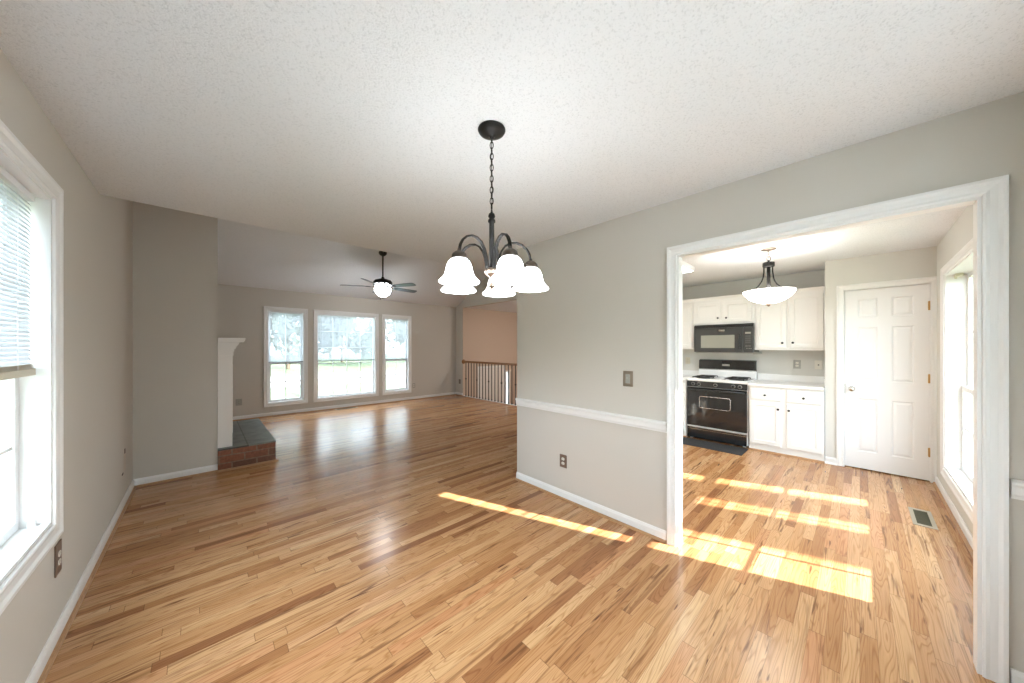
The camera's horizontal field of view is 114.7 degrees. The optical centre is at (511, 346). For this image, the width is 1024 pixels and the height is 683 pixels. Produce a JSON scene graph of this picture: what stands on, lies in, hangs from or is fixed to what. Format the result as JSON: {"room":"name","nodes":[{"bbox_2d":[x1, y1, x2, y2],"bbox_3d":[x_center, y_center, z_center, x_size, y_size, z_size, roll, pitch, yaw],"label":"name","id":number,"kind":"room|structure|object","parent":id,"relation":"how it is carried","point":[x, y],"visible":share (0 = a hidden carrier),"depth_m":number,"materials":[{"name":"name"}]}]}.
{"room":"dining room","nodes":[
{"label":"dining room","id":0,"kind":"room"},
{"bbox_2d":[0,48,132,682],"bbox_3d":[-3.032,-0.550,2.371,0.140,3.900,8.970,0,0,-43],"label":"wall","id":1,"kind":"structure","parent":0,"point":[98,229],"depth_m":1.89,"materials":[{"name":"grey paint"}]},
{"bbox_2d":[0,119,63,614],"bbox_3d":[-1.383,0.068,0.634,0.165,1.647,2.452,0,0,-43],"label":"window","id":2,"kind":"structure","parent":1,"relation":"in","point":[31,407],"depth_m":1.48,"materials":[{"name":"white paint"}]},
{"bbox_2d":[0,166,35,380],"bbox_3d":[-1.365,-0.276,0.636,0.045,0.801,2.270,0,0,-43],"label":"window blind","id":3,"kind":"object","parent":2,"relation":"attached to","point":[14,332],"visible":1,"depth_m":1.33,"materials":[{"name":"white plastic"}]},
{"bbox_2d":[54,539,61,577],"bbox_3d":[-2.182,1.015,1.579,0.009,0.150,0.090,0,0,-43],"label":"power outlet","id":4,"kind":"object","parent":1,"relation":"attached to","point":[58,547],"visible":1,"depth_m":1.56,"materials":[{"name":"brown plastic"}]},
{"bbox_2d":[25,464,217,682],"bbox_3d":[-2.271,1.360,2.126,0.630,0.080,7.290,0,0,-43],"label":"baseboard","id":5,"kind":"structure","parent":1,"relation":"attached to","point":[41,668],"depth_m":1.92,"materials":[{"name":"white paint"}]},
{"bbox_2d":[122,448,125,474],"bbox_3d":[-3.433,1.012,2.901,0.002,0.206,0.190,0,0,-43],"label":"power outlet","id":6,"kind":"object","parent":1,"relation":"attached to","point":[125,448],"depth_m":2.92,"materials":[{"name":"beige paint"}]},
{"bbox_2d":[133,201,217,478],"bbox_3d":[-4.161,-0.550,4.131,0.630,3.900,1.780,0,0,-43],"label":"wall","id":7,"kind":"structure","parent":0,"point":[175,252],"depth_m":3.47,"materials":[{"name":"grey paint"}]},
{"bbox_2d":[218,284,455,416],"bbox_3d":[-3.865,0.050,7.652,6.170,2.700,0.140,0,0,-43],"label":"wall","id":8,"kind":"structure","parent":0,"point":[240,308],"depth_m":7.12,"materials":[{"name":"grey paint"}]},
{"bbox_2d":[236,399,241,405],"bbox_3d":[-5.222,1.055,6.271,0.095,0.125,0.009,0,0,-43],"label":"power outlet","id":9,"kind":"object","parent":8,"relation":"attached to","point":[238,401],"visible":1,"depth_m":6.27,"materials":[{"name":"grey plastic"}]},
{"bbox_2d":[264,306,307,406],"bbox_3d":[-4.714,0.194,6.838,0.760,2.020,0.161,0,0,-43],"label":"window","id":10,"kind":"structure","parent":8,"relation":"in","point":[303,398],"depth_m":6.84,"materials":[{"name":"white paint"}]},
{"bbox_2d":[268,311,302,362],"bbox_3d":[-4.691,-0.207,6.814,0.596,1.058,0.044,0,0,-43],"label":"window blind","id":11,"kind":"object","parent":10,"relation":"attached to","point":[280,331],"visible":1,"depth_m":6.78,"materials":[{"name":"white plastic"}]},
{"bbox_2d":[233,392,455,420],"bbox_3d":[-3.793,1.360,7.605,5.930,0.080,0.028,0,0,-43],"label":"baseboard","id":12,"kind":"structure","parent":8,"relation":"attached to","point":[262,415],"depth_m":7.38,"materials":[{"name":"white paint"}]},
{"bbox_2d":[314,309,378,401],"bbox_3d":[-3.847,0.194,7.655,1.402,2.020,0.161,0,0,-43],"label":"window","id":13,"kind":"structure","parent":8,"relation":"in","point":[375,363],"depth_m":7.67,"materials":[{"name":"white paint"}]},
{"bbox_2d":[318,314,374,361],"bbox_3d":[-3.824,-0.207,7.630,1.238,1.058,0.044,0,0,-43],"label":"window blind","id":14,"kind":"object","parent":13,"relation":"attached to","point":[323,336],"visible":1,"depth_m":7.60,"materials":[{"name":"white plastic"}]},
{"bbox_2d":[382,314,411,394],"bbox_3d":[-2.990,0.194,8.463,0.767,2.020,0.161,0,0,-43],"label":"window","id":15,"kind":"structure","parent":8,"relation":"in","point":[408,361],"depth_m":8.54,"materials":[{"name":"white paint"}]},
{"bbox_2d":[385,318,407,359],"bbox_3d":[-2.967,-0.207,8.438,0.603,1.058,0.044,0,0,-43],"label":"window blind","id":16,"kind":"object","parent":15,"relation":"attached to","point":[392,320],"visible":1,"depth_m":8.43,"materials":[{"name":"white plastic"}]},
{"bbox_2d":[218,218,516,312],"bbox_3d":[-0.920,-1.683,6.546,8.960,1.175,5.810,0,0,-43],"label":"ceiling","id":17,"kind":"structure","parent":0,"point":[248,255],"depth_m":6.48,"materials":[{"name":"white paint"}]},
{"bbox_2d":[342,251,416,299],"bbox_3d":[-2.598,-1.435,6.657,1.478,1.006,1.488,0,0,-43],"label":"ceiling fan","id":18,"kind":"object","parent":17,"relation":"hanging from","point":[382,287],"visible":0.99,"depth_m":6.51,"materials":[{"name":"dark bronze metal"},{"name":"frosted white glass"},{"name":"painted wood"}]},
{"bbox_2d":[456,276,516,404],"bbox_3d":[1.344,0.050,8.576,2.880,5.300,5.660,0,0,-43],"label":"wall","id":19,"kind":"structure","parent":0,"point":[488,335],"depth_m":9.75,"materials":[{"name":"beige paint"}]},
{"bbox_2d":[478,365,503,402],"bbox_3d":[-0.626,1.640,10.113,1.060,2.120,0.021,0,0,-43],"label":"door","id":20,"kind":"structure","parent":19,"relation":"in","point":[496,367],"depth_m":10.13,"materials":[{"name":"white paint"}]},
{"bbox_2d":[505,370,509,403],"bbox_3d":[-0.183,1.600,10.613,0.220,1.700,0.141,0,0,-43],"label":"window","id":21,"kind":"structure","parent":19,"relation":"in","point":[506,371],"depth_m":10.62,"materials":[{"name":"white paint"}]},
{"bbox_2d":[0,0,1023,286],"bbox_3d":[1.060,-1.085,2.950,6.910,0.100,4.240,0,0,-43],"label":"ceiling","id":22,"kind":"structure","parent":0,"point":[351,122],"depth_m":1.35,"materials":[{"name":"white paint"}]},
{"bbox_2d":[439,120,548,296],"bbox_3d":[-0.094,-0.647,1.577,0.536,0.775,0.518,0,0,8],"label":"chandelier","id":23,"kind":"object","parent":22,"relation":"hanging from","point":[458,278],"visible":1,"depth_m":1.52,"materials":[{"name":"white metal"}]},
{"bbox_2d":[683,261,694,272],"bbox_3d":[1.992,-1.005,4.295,0.450,0.060,0.600,0,0,-43],"label":"ceiling light","id":24,"kind":"object","parent":22,"relation":"attached to","point":[687,267],"visible":0.25,"depth_m":4.12,"materials":[{"name":"white paint"}]},
{"bbox_2d":[683,267,691,272],"bbox_3d":[1.992,-0.990,4.295,0.410,0.030,0.560,0,0,-43],"label":"diffuser","id":25,"kind":"object","parent":24,"relation":"attached to","point":[685,269],"depth_m":4.15,"materials":[{"name":"white plastic"}]},
{"bbox_2d":[743,247,795,306],"bbox_3d":[2.712,-0.731,3.465,0.444,0.609,0.444,0,0,-43],"label":"pendant lamp","id":26,"kind":"object","parent":22,"relation":"hanging from","point":[767,296],"visible":1,"depth_m":3.40,"materials":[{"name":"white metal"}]},
{"bbox_2d":[44,395,995,682],"bbox_3d":[-0.572,1.430,4.682,6.910,0.060,9.000,0,0,-43],"label":"floor","id":27,"kind":"structure","parent":0,"point":[392,542],"depth_m":1.99,"materials":[{"name":"brown wood"}]},
{"bbox_2d":[218,418,278,472],"bbox_3d":[-3.671,1.275,4.478,0.557,0.250,1.748,0,0,-43],"label":"hearth","id":28,"kind":"object","parent":27,"relation":"on","point":[253,444],"visible":0.85,"depth_m":3.95,"materials":[{"name":"brick"}]},
{"bbox_2d":[218,338,245,447],"bbox_3d":[-3.812,0.522,4.398,0.243,1.253,1.750,0,0,-43],"label":"fireplace mantel","id":29,"kind":"object","parent":28,"relation":"on","point":[226,346],"visible":0.79,"depth_m":3.76,"materials":[{"name":"white paint"}]},
{"bbox_2d":[218,338,245,342],"bbox_3d":[-3.812,-0.078,4.398,0.243,0.052,1.750,0,0,-43],"label":"shelf","id":30,"kind":"object","parent":29,"relation":"attached to","point":[220,340],"depth_m":3.76,"materials":[{"name":"white paint"}]},
{"bbox_2d":[462,359,516,405],"bbox_3d":[-0.296,0.877,8.239,0.132,1.046,3.199,0,0,-43],"label":"stair railing","id":31,"kind":"object","parent":27,"relation":"on","point":[463,360],"visible":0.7,"depth_m":8.47,"materials":[{"name":"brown wood"}]},
{"bbox_2d":[683,381,687,436],"bbox_3d":[2.734,0.966,5.479,0.643,0.868,0.533,0,0,-43],"label":"base cabinet","id":32,"kind":"object","parent":27,"relation":"on","point":[684,382],"visible":0.18,"depth_m":5.09,"materials":[{"name":"white paint"}]},
{"bbox_2d":[683,370,698,380],"bbox_3d":[2.731,0.465,5.473,0.658,0.134,0.537,0,0,-43],"label":"countertop","id":33,"kind":"structure","parent":32,"relation":"on","point":[686,373],"depth_m":5.57,"materials":[{"name":"white laminate"}]},
{"bbox_2d":[683,437,747,455],"bbox_3d":[2.791,1.397,4.667,0.384,0.007,0.875,0,0,-43],"label":"floor mat","id":34,"kind":"object","parent":27,"relation":"on","point":[687,441],"visible":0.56,"depth_m":4.59,"materials":[{"name":"grey rubber"}]},
{"bbox_2d":[687,359,756,446],"bbox_3d":[3.168,0.801,4.974,0.656,1.197,0.782,0,0,-43],"label":"gas range","id":35,"kind":"object","parent":27,"relation":"on","point":[717,397],"visible":0.98,"depth_m":4.83,"materials":[{"name":"black metal"}]},
{"bbox_2d":[687,369,756,383],"bbox_3d":[3.184,0.440,4.989,0.613,0.150,0.782,0,0,-43],"label":"cooktop","id":36,"kind":"object","parent":35,"relation":"in","point":[706,376],"depth_m":4.97,"materials":[{"name":"white metal"}]},
{"bbox_2d":[749,386,824,462],"bbox_3d":[3.713,0.966,4.419,0.671,0.868,0.751,0,0,-43],"label":"base cabinet","id":37,"kind":"object","parent":27,"relation":"on","point":[782,421],"visible":0.92,"depth_m":4.18,"materials":[{"name":"white paint"}]},
{"bbox_2d":[748,374,824,390],"bbox_3d":[3.717,0.465,4.427,0.658,0.134,0.759,0,0,-43],"label":"countertop","id":38,"kind":"structure","parent":37,"relation":"on","point":[815,383],"depth_m":4.45,"materials":[{"name":"white laminate"}]},
{"bbox_2d":[908,507,937,529],"bbox_3d":[3.360,1.398,2.686,0.405,0.004,0.124,0,0,-43],"label":"floor vent","id":39,"kind":"object","parent":27,"relation":"in","point":[919,517],"visible":1,"depth_m":2.67,"materials":[{"name":"beige metal"}]},
{"bbox_2d":[683,270,824,379],"bbox_3d":[3.882,0.182,4.826,0.130,2.435,3.060,0,0,-43],"label":"wall","id":40,"kind":"structure","parent":0,"point":[780,362],"depth_m":4.83,"materials":[{"name":"white paint"}]},
{"bbox_2d":[685,357,689,363],"bbox_3d":[3.022,0.235,5.637,0.009,0.115,0.075,0,0,-43],"label":"power outlet","id":41,"kind":"object","parent":40,"relation":"attached to","point":[687,359],"visible":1,"depth_m":5.64,"materials":[{"name":"beige plastic"}]},
{"bbox_2d":[683,299,693,348],"bbox_3d":[2.845,-0.368,5.576,0.349,0.807,0.543,0,0,-43],"label":"upper cabinet","id":42,"kind":"object","parent":40,"relation":"attached to","point":[688,305],"visible":0.29,"depth_m":5.32,"materials":[{"name":"white paint"}]},
{"bbox_2d":[683,370,698,375],"bbox_3d":[2.962,0.444,5.692,0.019,0.092,0.537,0,0,-43],"label":"backsplash","id":43,"kind":"structure","parent":40,"relation":"attached to","point":[685,372],"depth_m":5.59,"materials":[{"name":"white laminate"}]},
{"bbox_2d":[693,294,753,325],"bbox_3d":[3.296,-0.558,5.084,0.366,0.427,0.787,0,0,-43],"label":"upper cabinet","id":44,"kind":"object","parent":40,"relation":"attached to","point":[729,309],"visible":0.85,"depth_m":4.98,"materials":[{"name":"white paint"}]},
{"bbox_2d":[694,323,761,353],"bbox_3d":[3.293,-0.119,5.028,0.447,0.446,0.802,0,0,-43],"label":"microwave oven","id":45,"kind":"object","parent":44,"relation":"attached to","point":[719,338],"visible":0.99,"depth_m":4.88,"materials":[{"name":"black plastic"}]},
{"bbox_2d":[754,286,824,349],"bbox_3d":[3.825,-0.364,4.523,0.366,0.815,0.751,0,0,-43],"label":"upper cabinet","id":46,"kind":"object","parent":40,"relation":"attached to","point":[796,322],"visible":0.71,"depth_m":4.37,"materials":[{"name":"white paint"}]},
{"bbox_2d":[758,374,824,385],"bbox_3d":[3.792,0.444,4.498,0.449,0.092,0.759,0,0,-43],"label":"backsplash","id":47,"kind":"structure","parent":40,"relation":"attached to","point":[774,377],"depth_m":4.62,"materials":[{"name":"white laminate"}]},
{"bbox_2d":[793,360,800,368],"bbox_3d":[3.999,0.243,4.600,0.009,0.120,0.078,0,0,-43],"label":"power outlet","id":48,"kind":"object","parent":40,"relation":"attached to","point":[796,363],"visible":1,"depth_m":4.60,"materials":[{"name":"grey plastic"}]},
{"bbox_2d":[815,360,822,368],"bbox_3d":[4.150,0.243,4.440,0.009,0.120,0.080,0,0,-43],"label":"phone jack","id":49,"kind":"object","parent":40,"relation":"attached to","point":[818,364],"visible":1,"depth_m":4.44,"materials":[{"name":"beige plastic"}]},
{"bbox_2d":[515,92,1023,682],"bbox_3d":[1.108,0.182,2.384,0.098,2.435,3.030,0,0,-43],"label":"wall","id":50,"kind":"structure","parent":0,"point":[602,314],"depth_m":2.44,"materials":[{"name":"grey paint"}]},
{"bbox_2d":[560,454,566,467],"bbox_3d":[0.471,1.051,3.022,0.009,0.118,0.080,0,0,-43],"label":"power outlet","id":51,"kind":"object","parent":50,"relation":"attached to","point":[563,458],"visible":1,"depth_m":3.02,"materials":[{"name":"brown plastic"}]},
{"bbox_2d":[623,371,632,386],"bbox_3d":[0.903,0.248,2.559,0.014,0.122,0.082,0,0,-43],"label":"wall switch","id":52,"kind":"object","parent":50,"relation":"attached to","point":[627,375],"visible":1,"depth_m":2.56,"materials":[{"name":"brown metal"}]},
{"bbox_2d":[515,398,1023,500],"bbox_3d":[1.083,0.578,2.360,0.026,0.084,3.030,0,0,-43],"label":"trim","id":53,"kind":"structure","parent":50,"relation":"attached to","point":[1016,486],"depth_m":2.64,"materials":[{"name":"white paint"}]},
{"bbox_2d":[667,175,1008,682],"bbox_3d":[1.600,0.347,1.868,0.093,2.106,1.360,0,0,-43],"label":"trim","id":54,"kind":"structure","parent":50,"relation":"attached to","point":[989,198],"depth_m":1.40,"materials":[{"name":"white paint"}]},
{"bbox_2d":[825,246,936,457],"bbox_3d":[4.287,0.182,3.868,0.595,2.435,0.830,0,0,-43],"label":"wall","id":55,"kind":"structure","parent":0,"point":[921,262],"depth_m":3.84,"materials":[{"name":"white paint"}]},
{"bbox_2d":[825,456,836,464],"bbox_3d":[3.810,1.360,3.920,0.028,0.080,0.100,0,0,-43],"label":"baseboard","id":56,"kind":"structure","parent":55,"relation":"attached to","point":[828,460],"depth_m":3.92,"materials":[{"name":"white paint"}]},
{"bbox_2d":[837,276,936,482],"bbox_3d":[4.132,0.338,3.636,0.148,2.124,0.755,0,0,-43],"label":"door","id":57,"kind":"structure","parent":55,"relation":"in","point":[887,330],"depth_m":3.61,"materials":[{"name":"white paint"}]},
{"bbox_2d":[937,205,972,535],"bbox_3d":[2.442,0.182,1.463,6.580,2.435,0.140,0,0,-43],"label":"wall","id":58,"kind":"structure","parent":0,"point":[960,233],"depth_m":2.88,"materials":[{"name":"white paint"}]},
{"bbox_2d":[933,476,972,557],"bbox_3d":[3.259,1.360,2.349,2.985,0.080,0.028,0,0,-43],"label":"baseboard","id":59,"kind":"structure","parent":58,"relation":"attached to","point":[963,530],"depth_m":2.62,"materials":[{"name":"white paint"}]},
{"bbox_2d":[940,238,972,522],"bbox_3d":[3.268,0.228,2.248,2.284,1.919,0.172,0,0,-43],"label":"window","id":60,"kind":"structure","parent":58,"relation":"in","point":[956,295],"depth_m":2.97,"materials":[{"name":"white paint"}]},
{"bbox_2d":[953,273,963,278],"bbox_3d":[4.014,-0.636,2.947,0.085,0.042,0.047,0,0,-43],"label":"bracket","id":61,"kind":"object","parent":60,"relation":"attached to","point":[955,276],"visible":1,"depth_m":2.93,"materials":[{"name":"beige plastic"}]},
{"label":"outside","id":62,"kind":"structure","parent":0,"visible":0},
{"bbox_2d":[271,354,971,470],"bbox_3d":[0.000,1.850,0.000,180.000,0.001,180.000,0,0,-43],"label":"ground","id":63,"kind":"structure","parent":62,"point":[340,367],"depth_m":22.89,"materials":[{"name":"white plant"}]},
{"bbox_2d":[272,313,299,368],"bbox_3d":[-18.967,-3.346,27.808,5.824,10.498,7.446,0,0,-43],"label":"tree","id":64,"kind":"object","parent":63,"relation":"on","point":[295,328],"visible":0.07,"depth_m":26.93,"materials":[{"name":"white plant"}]},
{"bbox_2d":[318,316,364,361],"bbox_3d":[-21.777,-4.292,39.860,7.310,12.387,9.347,0,0,11],"label":"tree","id":65,"kind":"object","parent":63,"relation":"on","point":[321,326],"visible":0.09,"depth_m":38.26,"materials":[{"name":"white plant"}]},
{"bbox_2d":[345,318,404,358],"bbox_3d":[-12.633,-2.747,32.739,6.928,9.298,6.659,0,0,-9],"label":"tree","id":66,"kind":"object","parent":63,"relation":"on","point":[358,338],"visible":0.09,"depth_m":31.74,"materials":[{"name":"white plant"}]},
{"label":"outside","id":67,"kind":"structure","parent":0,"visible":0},
{"bbox_2d":[271,370,404,387],"bbox_3d":[-14.745,1.840,15.647,120.000,0.020,7.000,0,0,-43],"label":"street","id":68,"kind":"structure","parent":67,"point":[390,376],"depth_m":19.05,"materials":[{"name":"grey asphalt"}]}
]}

